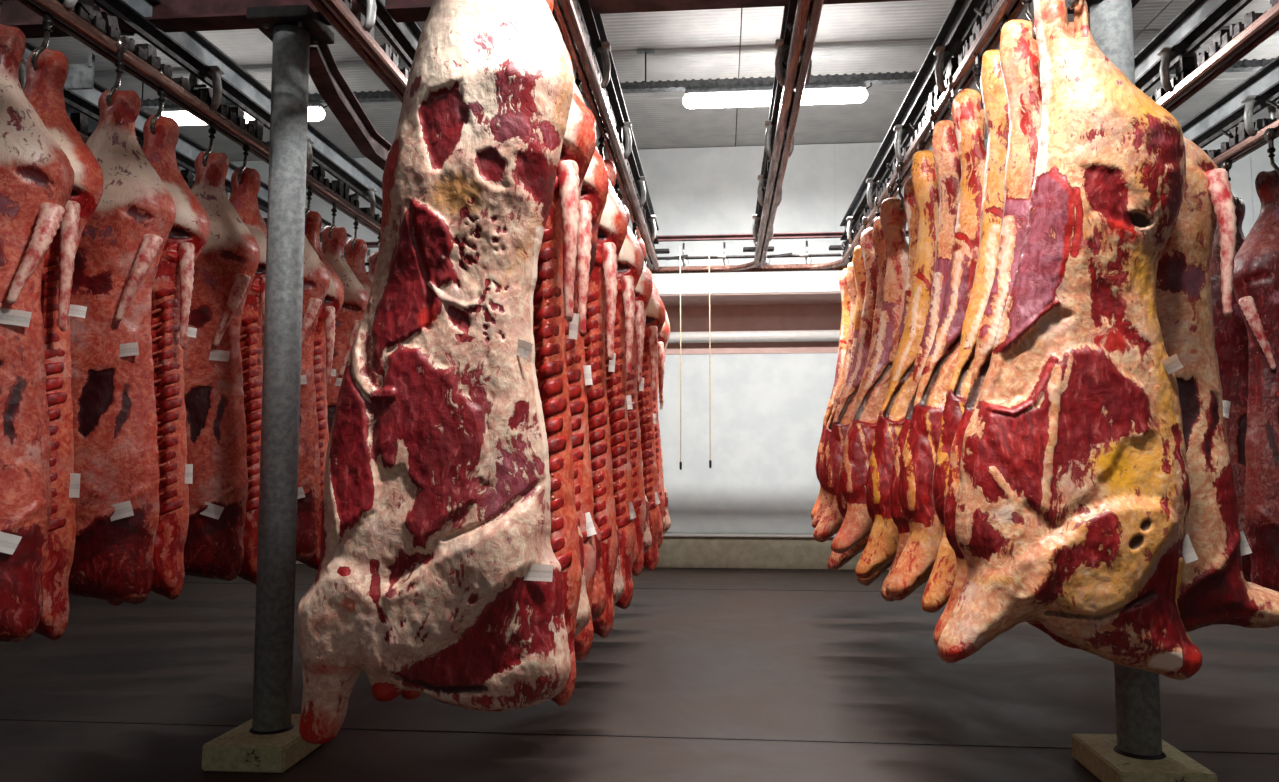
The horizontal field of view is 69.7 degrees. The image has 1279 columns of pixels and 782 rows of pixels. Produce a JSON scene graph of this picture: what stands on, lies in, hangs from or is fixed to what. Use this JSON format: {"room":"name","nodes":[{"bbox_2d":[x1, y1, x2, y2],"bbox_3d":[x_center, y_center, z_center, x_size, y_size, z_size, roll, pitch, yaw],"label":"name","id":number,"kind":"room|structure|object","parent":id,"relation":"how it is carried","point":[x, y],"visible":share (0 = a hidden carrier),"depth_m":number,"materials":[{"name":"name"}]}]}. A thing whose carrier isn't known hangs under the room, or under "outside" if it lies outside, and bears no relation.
{"room":"meat cold storage","nodes":[
{"label":"meat cold storage","id":0,"kind":"room"},
{"bbox_2d":[68,89,175,603],"bbox_3d":[-2.474,-0.165,4.086,0.746,2.442,0.282,0,-4,-2],"label":"beef","id":1,"kind":"object","parent":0,"point":[122,243],"visible":0.58,"depth_m":4.01,"materials":[{"name":"food"}]},
{"bbox_2d":[67,112,178,168],"bbox_3d":[-6.715,-1.172,2.496,0.200,5.600,19.750,0,-4,5],"label":"wall","id":2,"kind":"structure","parent":0,"point":[92,124],"depth_m":9.99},
{"bbox_2d":[0,0,916,38],"bbox_3d":[0.564,-1.915,4.267,14.000,0.200,0.140,0,-4,5],"label":"cross beam","id":3,"kind":"structure","parent":2,"relation":"attached to","point":[170,15],"depth_m":4.46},
{"bbox_2d":[19,40,351,254],"bbox_3d":[-3.363,-1.702,4.685,0.188,0.404,9.471,0,-4,5],"label":"rail","id":4,"kind":"object","parent":3,"relation":"hanging from","point":[85,101],"visible":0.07,"depth_m":5.93,"materials":[{"name":"metal"}]},
{"bbox_2d":[16,0,382,235],"bbox_3d":[-2.445,-1.631,4.519,0.269,0.570,9.388,0,-4,5],"label":"rail","id":5,"kind":"object","parent":3,"relation":"attached to","point":[83,20],"visible":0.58,"depth_m":4.93,"materials":[{"name":"metal"}]},
{"bbox_2d":[31,0,57,70],"bbox_3d":[-2.457,-1.477,3.786,0.041,0.363,0.111,0,-4,5],"label":"hook","id":6,"kind":"object","parent":5,"relation":"hanging from","point":[47,21],"visible":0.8,"depth_m":3.79,"materials":[{"name":"metal"}]},
{"bbox_2d":[23,48,103,639],"bbox_3d":[-2.539,-0.218,3.690,0.662,2.418,0.281,1,-4,-8],"label":"beef","id":7,"kind":"object","parent":6,"relation":"hanging from","point":[44,87],"visible":0.38,"depth_m":3.67,"materials":[{"name":"food"}]},
{"bbox_2d":[106,37,128,106],"bbox_3d":[-2.382,-1.442,4.179,0.041,0.363,0.111,0,-4,5],"label":"hook","id":8,"kind":"object","parent":5,"relation":"hanging from","point":[121,42],"visible":0.92,"depth_m":4.19,"materials":[{"name":"metal"}]},
{"bbox_2d":[150,70,165,134],"bbox_3d":[-2.388,-1.432,4.562,0.041,0.363,0.111,0,-4,5],"label":"hook","id":9,"kind":"object","parent":5,"relation":"hanging from","point":[161,93],"visible":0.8,"depth_m":4.56,"materials":[{"name":"metal"}]},
{"bbox_2d":[142,115,209,599],"bbox_3d":[-2.467,-0.188,4.458,0.662,2.391,0.280,1,-4,-15],"label":"beef","id":10,"kind":"object","parent":9,"relation":"hanging from","point":[172,287],"visible":0.36,"depth_m":4.45,"materials":[{"name":"food"}]},
{"bbox_2d":[202,110,217,166],"bbox_3d":[-2.348,-1.373,5.017,0.041,0.363,0.111,0,-4,5],"label":"hook","id":11,"kind":"object","parent":5,"relation":"hanging from","point":[212,131],"visible":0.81,"depth_m":5.02,"materials":[{"name":"metal"}]},
{"bbox_2d":[107,151,259,605],"bbox_3d":[-2.440,-0.093,4.918,0.740,2.451,0.281,0,-4,-3],"label":"beef","id":12,"kind":"object","parent":11,"relation":"hanging from","point":[225,269],"visible":0.45,"depth_m":4.86,"materials":[{"name":"food"}]},
{"bbox_2d":[237,127,249,183],"bbox_3d":[-2.316,-1.373,5.377,0.041,0.363,0.111,0,-4,5],"label":"hook","id":13,"kind":"object","parent":5,"relation":"hanging from","point":[245,147],"visible":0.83,"depth_m":5.38,"materials":[{"name":"metal"}]},
{"bbox_2d":[229,167,266,584],"bbox_3d":[-2.397,-0.108,5.276,0.662,2.431,0.281,1,-4,-11],"label":"beef","id":14,"kind":"object","parent":13,"relation":"hanging from","point":[243,196],"visible":0.3,"depth_m":5.25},
{"bbox_2d":[305,175,312,224],"bbox_3d":[-2.242,-1.285,6.209,0.041,0.363,0.111,0,-4,5],"label":"hook","id":15,"kind":"object","parent":5,"relation":"hanging from","point":[309,193],"visible":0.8,"depth_m":6.22,"materials":[{"name":"metal"}]},
{"bbox_2d":[296,210,343,570],"bbox_3d":[-2.322,-0.020,6.106,0.662,2.431,0.280,1,-4,-13],"label":"beef","id":16,"kind":"object","parent":15,"relation":"hanging from","point":[324,335],"visible":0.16,"depth_m":6.11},
{"bbox_2d":[328,201,336,237],"bbox_3d":[-2.207,-1.251,6.606,0.041,0.363,0.111,0,-4,5],"label":"hook","id":17,"kind":"object","parent":5,"relation":"hanging from","point":[334,210],"visible":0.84,"depth_m":6.61,"materials":[{"name":"metal"}]},
{"bbox_2d":[321,226,368,434],"bbox_3d":[-2.299,0.034,6.507,0.740,2.462,0.281,0,-4,-3],"label":"beef","id":18,"kind":"object","parent":17,"relation":"hanging from","point":[349,316],"visible":0.12,"depth_m":6.48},
{"bbox_2d":[351,208,358,251],"bbox_3d":[-2.172,-1.226,7.004,0.041,0.363,0.111,0,-4,5],"label":"hook","id":19,"kind":"object","parent":5,"relation":"hanging from","point":[355,223],"visible":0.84,"depth_m":7.01,"materials":[{"name":"metal"}]},
{"bbox_2d":[296,238,371,560],"bbox_3d":[-2.253,0.049,6.904,0.662,2.452,0.281,1,-4,-10],"label":"beef","id":20,"kind":"object","parent":19,"relation":"hanging from","point":[355,259],"visible":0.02,"depth_m":6.96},
{"bbox_2d":[375,232,380,262],"bbox_3d":[-2.128,-1.203,7.502,0.041,0.363,0.111,0,-4,5],"label":"hook","id":21,"kind":"object","parent":5,"relation":"hanging from","point":[379,232],"visible":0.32,"depth_m":7.50,"materials":[{"name":"metal"}]},
{"bbox_2d":[368,251,376,282],"bbox_3d":[-2.220,0.099,7.406,0.746,2.493,0.282,0,-4,-2],"label":"beef","id":22,"kind":"object","parent":21,"relation":"hanging from","point":[372,263],"visible":0.02,"depth_m":7.46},
{"bbox_2d":[309,0,421,103],"bbox_3d":[-1.227,-1.720,4.438,0.188,0.404,9.428,0,-4,5],"label":"rail","id":23,"kind":"object","parent":3,"relation":"hanging from","point":[357,31],"visible":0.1,"depth_m":4.28,"materials":[{"name":"metal"}]},
{"bbox_2d":[553,0,658,269],"bbox_3d":[-0.273,-1.728,4.332,0.188,0.404,9.391,0,-4,5],"label":"rail","id":24,"kind":"object","parent":3,"relation":"hanging from","point":[583,33],"visible":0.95,"depth_m":5.11,"materials":[{"name":"metal"}]},
{"bbox_2d":[575,73,581,90],"bbox_3d":[-0.299,-1.427,4.387,0.041,0.363,0.111,0,-4,5],"label":"hook","id":25,"kind":"object","parent":24,"relation":"hanging from","point":[578,82],"visible":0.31,"depth_m":4.40,"materials":[{"name":"metal"}]},
{"bbox_2d":[598,123,604,159],"bbox_3d":[-0.216,-1.369,5.181,0.041,0.363,0.111,0,-4,5],"label":"hook","id":26,"kind":"object","parent":24,"relation":"hanging from","point":[601,140],"visible":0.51,"depth_m":5.19,"materials":[{"name":"metal"}]},
{"bbox_2d":[632,215,636,238],"bbox_3d":[-0.037,-1.232,7.067,0.041,0.363,0.111,0,-4,5],"label":"hook","id":27,"kind":"object","parent":24,"relation":"hanging from","point":[634,224],"visible":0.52,"depth_m":7.08,"materials":[{"name":"metal"}]},
{"bbox_3d":[-0.418,-1.529,2.996,0.041,0.363,0.111,0,-4,5],"label":"hook","id":28,"kind":"object","parent":24,"relation":"hanging from","visible":0},
{"bbox_2d":[296,0,574,743],"bbox_3d":[-0.646,-0.243,2.927,0.876,2.700,0.299,-1,-4,7],"label":"beef","id":29,"kind":"object","parent":28,"relation":"hanging from","point":[439,576],"visible":1,"depth_m":2.82,"materials":[{"name":"food"}]},
{"bbox_3d":[-0.394,-1.512,3.224,0.041,0.363,0.111,0,-4,5],"label":"hook","id":30,"kind":"object","parent":24,"relation":"hanging from","visible":0},
{"bbox_2d":[400,0,595,705],"bbox_3d":[-0.478,-0.204,3.132,0.664,2.507,0.283,0,-4,3],"label":"beef","id":31,"kind":"object","parent":30,"relation":"hanging from","point":[553,300],"visible":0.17,"depth_m":3.07,"materials":[{"name":"food"}]},
{"bbox_3d":[-0.360,-1.473,3.761,0.041,0.363,0.111,0,-4,5],"label":"hook","id":32,"kind":"object","parent":24,"relation":"hanging from","visible":0},
{"bbox_2d":[564,52,608,660],"bbox_3d":[-0.446,-0.184,3.689,0.658,2.477,0.288,-1,-4,11],"label":"beef","id":33,"kind":"object","parent":32,"relation":"hanging from","point":[595,185],"visible":0.1,"depth_m":3.58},
{"bbox_3d":[-0.409,-1.473,3.484,0.041,0.363,0.111,0,-4,5],"label":"hook","id":34,"kind":"object","parent":24,"relation":"hanging from","visible":0},
{"bbox_2d":[364,83,590,672],"bbox_3d":[-0.603,-0.240,3.410,0.848,2.564,0.302,0,-4,6],"label":"beef","id":35,"kind":"object","parent":34,"relation":"hanging from","point":[583,614],"visible":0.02,"depth_m":3.32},
{"bbox_3d":[-0.372,-1.431,4.061,0.041,0.363,0.111,0,-4,5],"label":"hook","id":36,"kind":"object","parent":24,"relation":"hanging from","visible":0},
{"bbox_2d":[589,146,606,621],"bbox_3d":[-0.565,-0.177,3.976,0.851,2.610,0.297,0,-4,2],"label":"beef","id":37,"kind":"object","parent":36,"relation":"hanging from","point":[599,597],"visible":0.02,"depth_m":3.90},
{"bbox_3d":[0.022,-1.156,8.113,0.041,0.363,0.111,0,-4,5],"label":"hook","id":38,"kind":"object","parent":24,"relation":"hanging from","visible":0},
{"bbox_2d":[647,268,669,547],"bbox_3d":[-0.062,0.132,8.023,0.664,2.466,0.283,0,-4,3],"label":"beef","id":39,"kind":"object","parent":38,"relation":"hanging from","point":[663,336],"visible":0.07,"depth_m":7.95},
{"bbox_3d":[-0.309,-1.380,4.757,0.041,0.363,0.111,0,-4,5],"label":"hook","id":40,"kind":"object","parent":24,"relation":"hanging from","visible":0},
{"bbox_2d":[609,181,623,604],"bbox_3d":[-0.503,-0.104,4.663,0.848,2.662,0.303,0,-4,1],"label":"beef","id":41,"kind":"object","parent":40,"relation":"hanging from","point":[618,587],"visible":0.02,"depth_m":4.58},
{"bbox_3d":[-0.235,-1.320,5.581,0.041,0.363,0.111,0,-4,5],"label":"hook","id":42,"kind":"object","parent":24,"relation":"hanging from","visible":0},
{"bbox_2d":[632,505,638,567],"bbox_3d":[-0.430,-0.082,5.514,0.847,2.572,0.298,0,-4,7],"label":"beef","id":43,"kind":"object","parent":42,"relation":"hanging from","point":[636,551],"visible":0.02,"depth_m":5.40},
{"bbox_3d":[-0.144,-1.251,6.524,0.041,0.363,0.111,0,-4,5],"label":"hook","id":44,"kind":"object","parent":24,"relation":"hanging from","visible":0},
{"bbox_2d":[642,261,651,553],"bbox_3d":[-0.338,-0.011,6.458,0.848,2.580,0.302,-1,-4,8],"label":"beef","id":45,"kind":"object","parent":44,"relation":"hanging from","point":[647,538],"visible":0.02,"depth_m":6.35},
{"bbox_3d":[-0.041,-1.179,7.517,0.041,0.363,0.111,0,-4,5],"label":"hook","id":46,"kind":"object","parent":24,"relation":"hanging from","visible":0},
{"bbox_2d":[652,281,662,538],"bbox_3d":[-0.235,0.062,7.462,0.847,2.576,0.298,-1,-4,11],"label":"beef","id":47,"kind":"object","parent":46,"relation":"hanging from","point":[660,531],"visible":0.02,"depth_m":7.32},
{"bbox_3d":[0.056,-1.103,8.559,0.041,0.363,0.111,0,-4,5],"label":"hook","id":48,"kind":"object","parent":24,"relation":"hanging from","visible":0},
{"bbox_2d":[658,312,670,533],"bbox_3d":[-0.138,0.151,8.499,0.848,2.608,0.302,-1,-4,11],"label":"beef","id":49,"kind":"object","parent":48,"relation":"hanging from","point":[666,523],"visible":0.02,"depth_m":8.38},
{"bbox_2d":[752,0,823,267],"bbox_3d":[0.747,-1.731,4.284,0.188,0.404,9.467,0,-4,5],"label":"rail","id":50,"kind":"object","parent":3,"relation":"hanging from","point":[793,62],"visible":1,"depth_m":4.99,"materials":[{"name":"metal"}]},
{"bbox_2d":[840,0,1024,265],"bbox_3d":[1.571,-1.739,4.171,0.188,0.404,9.388,0,-4,5],"label":"rail","id":51,"kind":"object","parent":3,"relation":"hanging from","point":[952,50],"visible":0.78,"depth_m":5.13,"materials":[{"name":"metal"}]},
{"bbox_2d":[848,244,852,262],"bbox_3d":[1.900,-1.145,8.248,0.041,0.363,0.111,0,-4,5],"label":"hook","id":52,"kind":"object","parent":51,"relation":"hanging from","point":[850,257],"visible":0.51,"depth_m":8.26,"materials":[{"name":"metal"}]},
{"bbox_2d":[811,268,850,519],"bbox_3d":[1.858,0.033,8.122,0.824,2.272,0.301,3,-5,-36],"label":"beef","id":53,"kind":"object","parent":52,"relation":"hanging from","point":[845,297],"visible":0.15,"depth_m":8.11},
{"bbox_2d":[862,217,866,232],"bbox_3d":[1.779,-1.316,7.176,0.041,0.131,0.208,0,-4,5],"label":"hook","id":54,"kind":"object","parent":51,"relation":"hanging from","point":[864,220],"visible":0.36,"depth_m":7.17,"materials":[{"name":"metal"}]},
{"bbox_2d":[843,245,865,390],"bbox_3d":[1.740,0.001,7.133,0.761,2.320,0.290,2,-5,-26],"label":"beef","id":55,"kind":"object","parent":54,"relation":"hanging from","point":[858,262],"visible":0.08,"depth_m":7.18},
{"bbox_2d":[875,197,879,217],"bbox_3d":[1.760,-1.252,6.759,0.041,0.363,0.111,0,-4,5],"label":"hook","id":56,"kind":"object","parent":51,"relation":"hanging from","point":[877,214],"visible":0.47,"depth_m":6.77,"materials":[{"name":"metal"}]},
{"bbox_2d":[813,227,878,541],"bbox_3d":[1.688,-0.048,6.654,0.882,2.332,0.295,0,-4,-6],"label":"beef","id":57,"kind":"object","parent":56,"relation":"hanging from","point":[830,523],"visible":0.2,"depth_m":6.62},
{"bbox_2d":[887,183,892,197],"bbox_3d":[1.708,-1.358,6.183,0.041,0.119,0.181,0,-4,5],"label":"hook","id":58,"kind":"object","parent":51,"relation":"hanging from","point":[889,188],"visible":0.23,"depth_m":6.20,"materials":[{"name":"metal"}]},
{"bbox_2d":[827,217,886,569],"bbox_3d":[1.645,0.015,6.147,0.813,2.436,0.290,1,-4,-9],"label":"beef","id":59,"kind":"object","parent":58,"relation":"hanging from","point":[836,561],"visible":0.03,"depth_m":6.17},
{"bbox_2d":[895,162,903,210],"bbox_3d":[1.650,-1.280,5.814,0.041,0.363,0.111,0,-4,5],"label":"hook","id":60,"kind":"object","parent":51,"relation":"hanging from","point":[898,167],"visible":0.96,"depth_m":5.82,"materials":[{"name":"metal"}]},
{"bbox_2d":[831,197,908,552],"bbox_3d":[1.585,-0.092,5.708,0.832,2.281,0.287,1,-4,-11],"label":"beef","id":61,"kind":"object","parent":60,"relation":"hanging from","point":[857,524],"visible":0.32,"depth_m":5.65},
{"bbox_2d":[917,142,924,150],"bbox_3d":[1.649,-1.410,5.311,0.041,0.085,0.184,0,-4,5],"label":"hook","id":62,"kind":"object","parent":51,"relation":"hanging from","point":[921,146],"visible":0.16,"depth_m":5.30,"materials":[{"name":"metal"}]},
{"bbox_2d":[857,176,919,585],"bbox_3d":[1.599,-0.072,5.243,0.792,2.389,0.299,1,-4,-16],"label":"beef","id":63,"kind":"object","parent":62,"relation":"hanging from","point":[912,212],"visible":0.09,"depth_m":5.29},
{"bbox_2d":[929,109,936,138],"bbox_3d":[1.599,-1.356,4.969,0.041,0.363,0.111,0,-4,5],"label":"hook","id":64,"kind":"object","parent":51,"relation":"hanging from","point":[932,118],"visible":0.31,"depth_m":4.98,"materials":[{"name":"metal"}]},
{"bbox_2d":[855,150,939,577],"bbox_3d":[1.528,-0.142,4.863,0.807,2.337,0.288,1,-4,-7],"label":"beef","id":65,"kind":"object","parent":64,"relation":"hanging from","point":[880,549],"visible":0.32,"depth_m":4.82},
{"bbox_2d":[948,75,954,110],"bbox_3d":[1.569,-1.402,4.572,0.041,0.363,0.111,0,-4,5],"label":"hook","id":66,"kind":"object","parent":51,"relation":"hanging from","point":[951,99],"visible":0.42,"depth_m":4.59,"materials":[{"name":"metal"}]},
{"bbox_2d":[881,120,960,600],"bbox_3d":[1.511,-0.152,4.456,0.763,2.413,0.290,1,-4,-15],"label":"beef","id":67,"kind":"object","parent":66,"relation":"hanging from","point":[945,150],"visible":0.22,"depth_m":4.46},
{"bbox_2d":[972,41,983,108],"bbox_3d":[1.544,-1.423,4.173,0.041,0.363,0.111,0,-4,5],"label":"hook","id":68,"kind":"object","parent":51,"relation":"hanging from","point":[977,67],"visible":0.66,"depth_m":4.18,"materials":[{"name":"metal"}]},
{"bbox_2d":[886,88,986,600],"bbox_3d":[1.476,-0.217,4.069,0.804,2.334,0.297,0,-4,-4],"label":"beef","id":69,"kind":"object","parent":68,"relation":"hanging from","point":[913,568],"visible":0.25,"depth_m":4.03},
{"bbox_2d":[1022,0,1035,39],"bbox_3d":[1.477,-1.462,3.477,0.041,0.363,0.111,0,-4,5],"label":"hook","id":70,"kind":"object","parent":51,"relation":"hanging from","point":[1029,14],"visible":0.66,"depth_m":3.48,"materials":[{"name":"metal"}]},
{"bbox_2d":[1068,22,1278,631],"bbox_3d":[1.897,-0.270,3.284,0.771,2.250,0.283,-1,-4,7],"label":"beef","id":71,"kind":"object","parent":70,"relation":"hanging from","point":[1214,589],"visible":0.48,"depth_m":3.19,"materials":[{"name":"food"}]},
{"bbox_2d":[1069,0,1079,9],"bbox_3d":[1.489,-1.311,3.099,0.041,0.045,0.086,0,-4,5],"label":"hook","id":72,"kind":"object","parent":51,"relation":"hanging from","point":[1075,3],"visible":1,"depth_m":3.11,"materials":[{"name":"metal"}]},
{"bbox_2d":[938,0,1201,679],"bbox_3d":[1.421,-0.245,3.078,0.850,2.372,0.303,0,-4,5],"label":"beef","id":73,"kind":"object","parent":72,"relation":"hanging from","point":[1074,496],"visible":1,"depth_m":2.99,"materials":[{"name":"food"}]},
{"bbox_2d":[1134,0,1278,112],"bbox_3d":[2.726,-1.746,4.073,0.188,0.404,9.403,0,-4,5],"label":"rail","id":74,"kind":"object","parent":3,"relation":"hanging from","point":[1176,45],"visible":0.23,"depth_m":4.53,"materials":[{"name":"metal"}]},
{"bbox_2d":[1181,56,1278,167],"bbox_3d":[3.523,-1.751,4.006,0.188,0.404,9.401,0,-4,5],"label":"rail","id":75,"kind":"object","parent":3,"relation":"hanging from","point":[1259,91],"visible":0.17,"depth_m":5.56,"materials":[{"name":"metal"}]},
{"bbox_2d":[1221,160,1231,181],"bbox_3d":[3.653,-1.358,5.677,0.041,0.140,0.113,0,-4,5],"label":"hook","id":76,"kind":"object","parent":75,"relation":"hanging from","point":[1226,165],"depth_m":5.69,"materials":[{"name":"metal"}]},
{"bbox_2d":[1233,196,1236,210],"bbox_3d":[3.647,-1.142,5.588,0.041,0.088,0.033,0,-4,5],"label":"hook","id":77,"kind":"object","parent":75,"relation":"hanging from","point":[1234,199],"depth_m":5.63,"materials":[{"name":"metal"}]},
{"bbox_2d":[1210,197,1250,581],"bbox_3d":[3.571,0.069,5.616,0.667,2.553,0.284,-1,-4,17],"label":"beef","id":78,"kind":"object","parent":77,"relation":"hanging from","point":[1231,336],"visible":0.15,"depth_m":5.53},
{"bbox_2d":[1264,128,1278,185],"bbox_3d":[3.557,-1.302,5.144,0.041,0.363,0.111,0,-4,5],"label":"hook","id":79,"kind":"object","parent":75,"relation":"hanging from","point":[1270,134],"visible":0.95,"depth_m":5.15,"materials":[{"name":"metal"}]},
{"bbox_2d":[1232,170,1278,591],"bbox_3d":[3.636,0.027,5.033,0.667,2.553,0.284,-1,-4,11],"label":"beef","id":80,"kind":"object","parent":79,"relation":"hanging from","point":[1255,282],"visible":0.97,"depth_m":5.02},
{"bbox_2d":[584,107,627,637],"bbox_3d":[-0.383,-0.118,4.293,0.664,2.510,0.283,0,-4,1],"label":"beef","id":81,"kind":"object","parent":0,"point":[613,226],"visible":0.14,"depth_m":4.23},
{"bbox_2d":[604,159,643,608],"bbox_3d":[-0.301,-0.063,5.097,0.658,2.513,0.288,0,-4,4],"label":"beef","id":82,"kind":"object","parent":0,"point":[630,262],"visible":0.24,"depth_m":5.01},
{"bbox_2d":[622,204,652,575],"bbox_3d":[-0.240,-0.027,5.991,0.664,2.444,0.283,0,-4,6],"label":"beef","id":83,"kind":"object","parent":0,"point":[643,291],"visible":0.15,"depth_m":5.91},
{"bbox_2d":[366,230,908,247],"bbox_3d":[1.113,-1.521,9.051,8.550,0.050,0.050,0,-4,5],"label":"cross beam","id":84,"kind":"structure","parent":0,"point":[808,235],"depth_m":9.05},
{"bbox_2d":[344,241,848,274],"bbox_3d":[0.954,-1.341,8.920,8.755,0.299,0.503,0,-4,5],"label":"rail","id":85,"kind":"object","parent":84,"relation":"hanging from","point":[836,265],"visible":0.19,"depth_m":9.04,"materials":[{"name":"metal"}]},
{"bbox_2d":[679,247,681,469],"bbox_3d":[0.398,-0.328,8.947,0.022,2.185,0.022,-2,-5,27],"label":"pull cord","id":86,"kind":"object","parent":85,"relation":"hanging from","point":[680,463],"visible":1,"depth_m":8.94,"materials":[{"name":"orange fabric"}]},
{"bbox_2d":[709,246,711,467],"bbox_3d":[0.682,-0.337,8.922,0.022,2.170,0.022,-2,-5,27],"label":"pull cord","id":87,"kind":"object","parent":85,"relation":"hanging from","point":[710,461],"visible":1,"depth_m":8.92,"materials":[{"name":"orange fabric"}]},
{"bbox_2d":[723,257,760,271],"bbox_3d":[0.993,-1.218,8.915,0.183,0.045,0.637,3,-5,-40],"label":"switch","id":88,"kind":"object","parent":85,"relation":"attached to","point":[748,267],"depth_m":9.02,"materials":[{"name":"metal"}]},
{"bbox_2d":[811,259,848,268],"bbox_3d":[1.820,-1.223,8.842,0.183,0.045,0.637,3,-5,-40],"label":"switch","id":89,"kind":"object","parent":85,"relation":"attached to","point":[838,264],"depth_m":8.91,"materials":[{"name":"metal"}]},
{"bbox_2d":[0,564,1278,781],"bbox_3d":[0.358,1.574,1.670,14.600,0.203,20.150,0,-4,5],"label":"floor","id":90,"kind":"structure","parent":0,"point":[706,674],"depth_m":5.04,"materials":[{"name":"concrete"}]},
{"bbox_2d":[201,5,333,772],"bbox_3d":[-1.688,-0.069,4.332,0.376,3.468,0.525,0,-4,5],"label":"steel post","id":91,"kind":"object","parent":90,"relation":"on","point":[271,741],"visible":0.96,"depth_m":4.26,"materials":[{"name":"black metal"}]},
{"bbox_2d":[309,44,391,170],"bbox_3d":[-1.679,-1.599,6.874,0.299,0.150,4.669,0,-4,2],"label":"beam","id":92,"kind":"structure","parent":91,"relation":"attached to","point":[330,83],"depth_m":5.42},
{"bbox_2d":[1065,0,1217,781],"bbox_3d":[2.111,-0.093,3.998,0.370,3.468,0.525,0,-4,5],"label":"steel post","id":93,"kind":"object","parent":90,"relation":"on","point":[1138,752],"visible":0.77,"depth_m":3.84,"materials":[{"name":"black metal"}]},
{"bbox_2d":[636,239,665,570],"bbox_3d":[-0.123,0.085,6.992,0.658,2.533,0.288,-1,-4,10],"label":"beef","id":94,"kind":"object","parent":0,"point":[656,312],"visible":0.22,"depth_m":6.89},
{"bbox_2d":[26,0,1278,161],"bbox_3d":[0.358,-3.668,2.053,14.600,0.165,20.150,0,-4,5],"label":"ceiling","id":95,"kind":"structure","parent":0,"point":[896,36],"depth_m":8.63,"materials":[{"name":"white metal"}]},
{"bbox_2d":[308,102,327,120],"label":"lamp","id":96,"kind":"object","parent":95,"relation":"attached to","point":[316,112],"depth_m":8.57,"materials":[{"name":"white"}]},
{"bbox_2d":[65,49,1274,112],"bbox_3d":[0.912,-2.930,8.303,14.000,0.388,0.107,0,-4,5],"label":"cable tray","id":97,"kind":"object","parent":95,"relation":"hanging from","point":[1244,65],"visible":0.32,"depth_m":8.27,"materials":[{"name":"black metal"}]},
{"bbox_2d":[162,106,206,125],"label":"lamp","id":98,"kind":"object","parent":97,"relation":"attached to","point":[179,115],"depth_m":8.67,"materials":[{"name":"white"}]},
{"bbox_2d":[683,86,772,108],"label":"lamp","id":99,"kind":"object","parent":95,"relation":"attached to","point":[741,96],"depth_m":8.23,"materials":[{"name":"white"}]},
{"bbox_2d":[800,82,871,104],"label":"lamp","id":100,"kind":"object","parent":95,"relation":"attached to","point":[841,93],"depth_m":8.14,"materials":[{"name":"white"}]},
{"bbox_2d":[658,353,837,533],"bbox_3d":[1.225,-0.502,11.679,14.400,5.600,0.211,0,-4,5],"label":"wall","id":101,"kind":"structure","parent":0,"point":[768,410],"depth_m":11.48,"materials":[{"name":"paint"}]},
{"bbox_2d":[296,537,891,569],"bbox_3d":[1.211,1.990,11.338,14.000,0.380,0.130,0,-4,5],"label":"concrete curb","id":102,"kind":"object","parent":101,"relation":"attached to","point":[674,552],"depth_m":11.27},
{"bbox_2d":[179,131,1278,294],"bbox_3d":[1.183,-2.012,11.318,14.000,1.780,0.795,0,-4,5],"label":"wall","id":103,"kind":"structure","parent":101,"relation":"attached to","point":[708,190],"depth_m":10.91,"materials":[{"name":"paint"}]},
{"bbox_2d":[663,533,836,537],"bbox_3d":[1.210,1.784,11.338,14.000,0.030,0.170,0,-4,5],"label":"trim","id":104,"kind":"structure","parent":101,"relation":"attached to","point":[665,534],"depth_m":11.30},
{"bbox_2d":[659,292,841,305],"bbox_3d":[1.183,-1.118,11.250,14.000,0.012,0.760,0,-4,5],"label":"trim","id":105,"kind":"structure","parent":101,"relation":"attached to","point":[821,297],"depth_m":11.20,"materials":[{"name":"pink paint"}]},
{"bbox_2d":[665,304,841,353],"bbox_3d":[1.215,-0.789,11.592,14.000,0.640,0.012,0,-4,5],"label":"trim","id":106,"kind":"structure","parent":101,"relation":"attached to","point":[781,317],"depth_m":11.56,"materials":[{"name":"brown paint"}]},
{"bbox_2d":[668,330,839,342],"bbox_3d":[1.206,-0.677,11.478,14.000,0.140,0.140,0,-4,5],"label":"pipe","id":107,"kind":"object","parent":101,"relation":"attached to","point":[803,335],"visible":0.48,"depth_m":11.40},
{"bbox_2d":[922,50,1008,612],"bbox_3d":[1.469,-0.259,3.695,0.799,2.336,0.290,1,-4,-19],"label":"beef","id":108,"kind":"object","parent":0,"point":[939,586],"visible":0.13,"depth_m":3.65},
{"bbox_2d":[933,19,1103,657],"bbox_3d":[1.417,-0.219,3.366,0.763,2.397,0.290,1,-4,-12],"label":"beef","id":109,"kind":"object","parent":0,"point":[1018,50],"visible":0.23,"depth_m":3.36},
{"bbox_3d":[-2.480,-1.483,3.527,0.041,0.363,0.111,0,-4,5],"label":"hook","id":110,"kind":"object","parent":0,"visible":0},
{"bbox_2d":[0,24,74,641],"bbox_3d":[-2.554,-0.185,3.392,0.740,2.493,0.281,2,-5,-26],"label":"beef","id":111,"kind":"object","parent":110,"relation":"hanging from","point":[37,176],"visible":1,"depth_m":3.44,"materials":[{"name":"food"}]},
{"bbox_3d":[1.865,-1.143,7.748,0.041,0.363,0.111,0,-4,5],"label":"hook","id":112,"kind":"object","parent":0,"visible":0},
{"bbox_2d":[812,262,855,527],"bbox_3d":[1.800,0.041,7.644,0.758,2.282,0.290,1,-4,-8],"label":"beef","id":113,"kind":"object","parent":112,"relation":"hanging from","point":[850,277],"visible":0.1,"depth_m":7.63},
{"bbox_3d":[-2.243,-1.328,5.860,0.041,0.363,0.111,0,-4,5],"label":"hook","id":114,"kind":"object","parent":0,"visible":0},
{"bbox_2d":[296,236,329,559],"bbox_3d":[-2.337,-0.050,5.773,0.746,2.444,0.282,0,-4,2],"label":"beef","id":115,"kind":"object","parent":114,"relation":"hanging from","point":[316,279],"visible":0.21,"depth_m":5.71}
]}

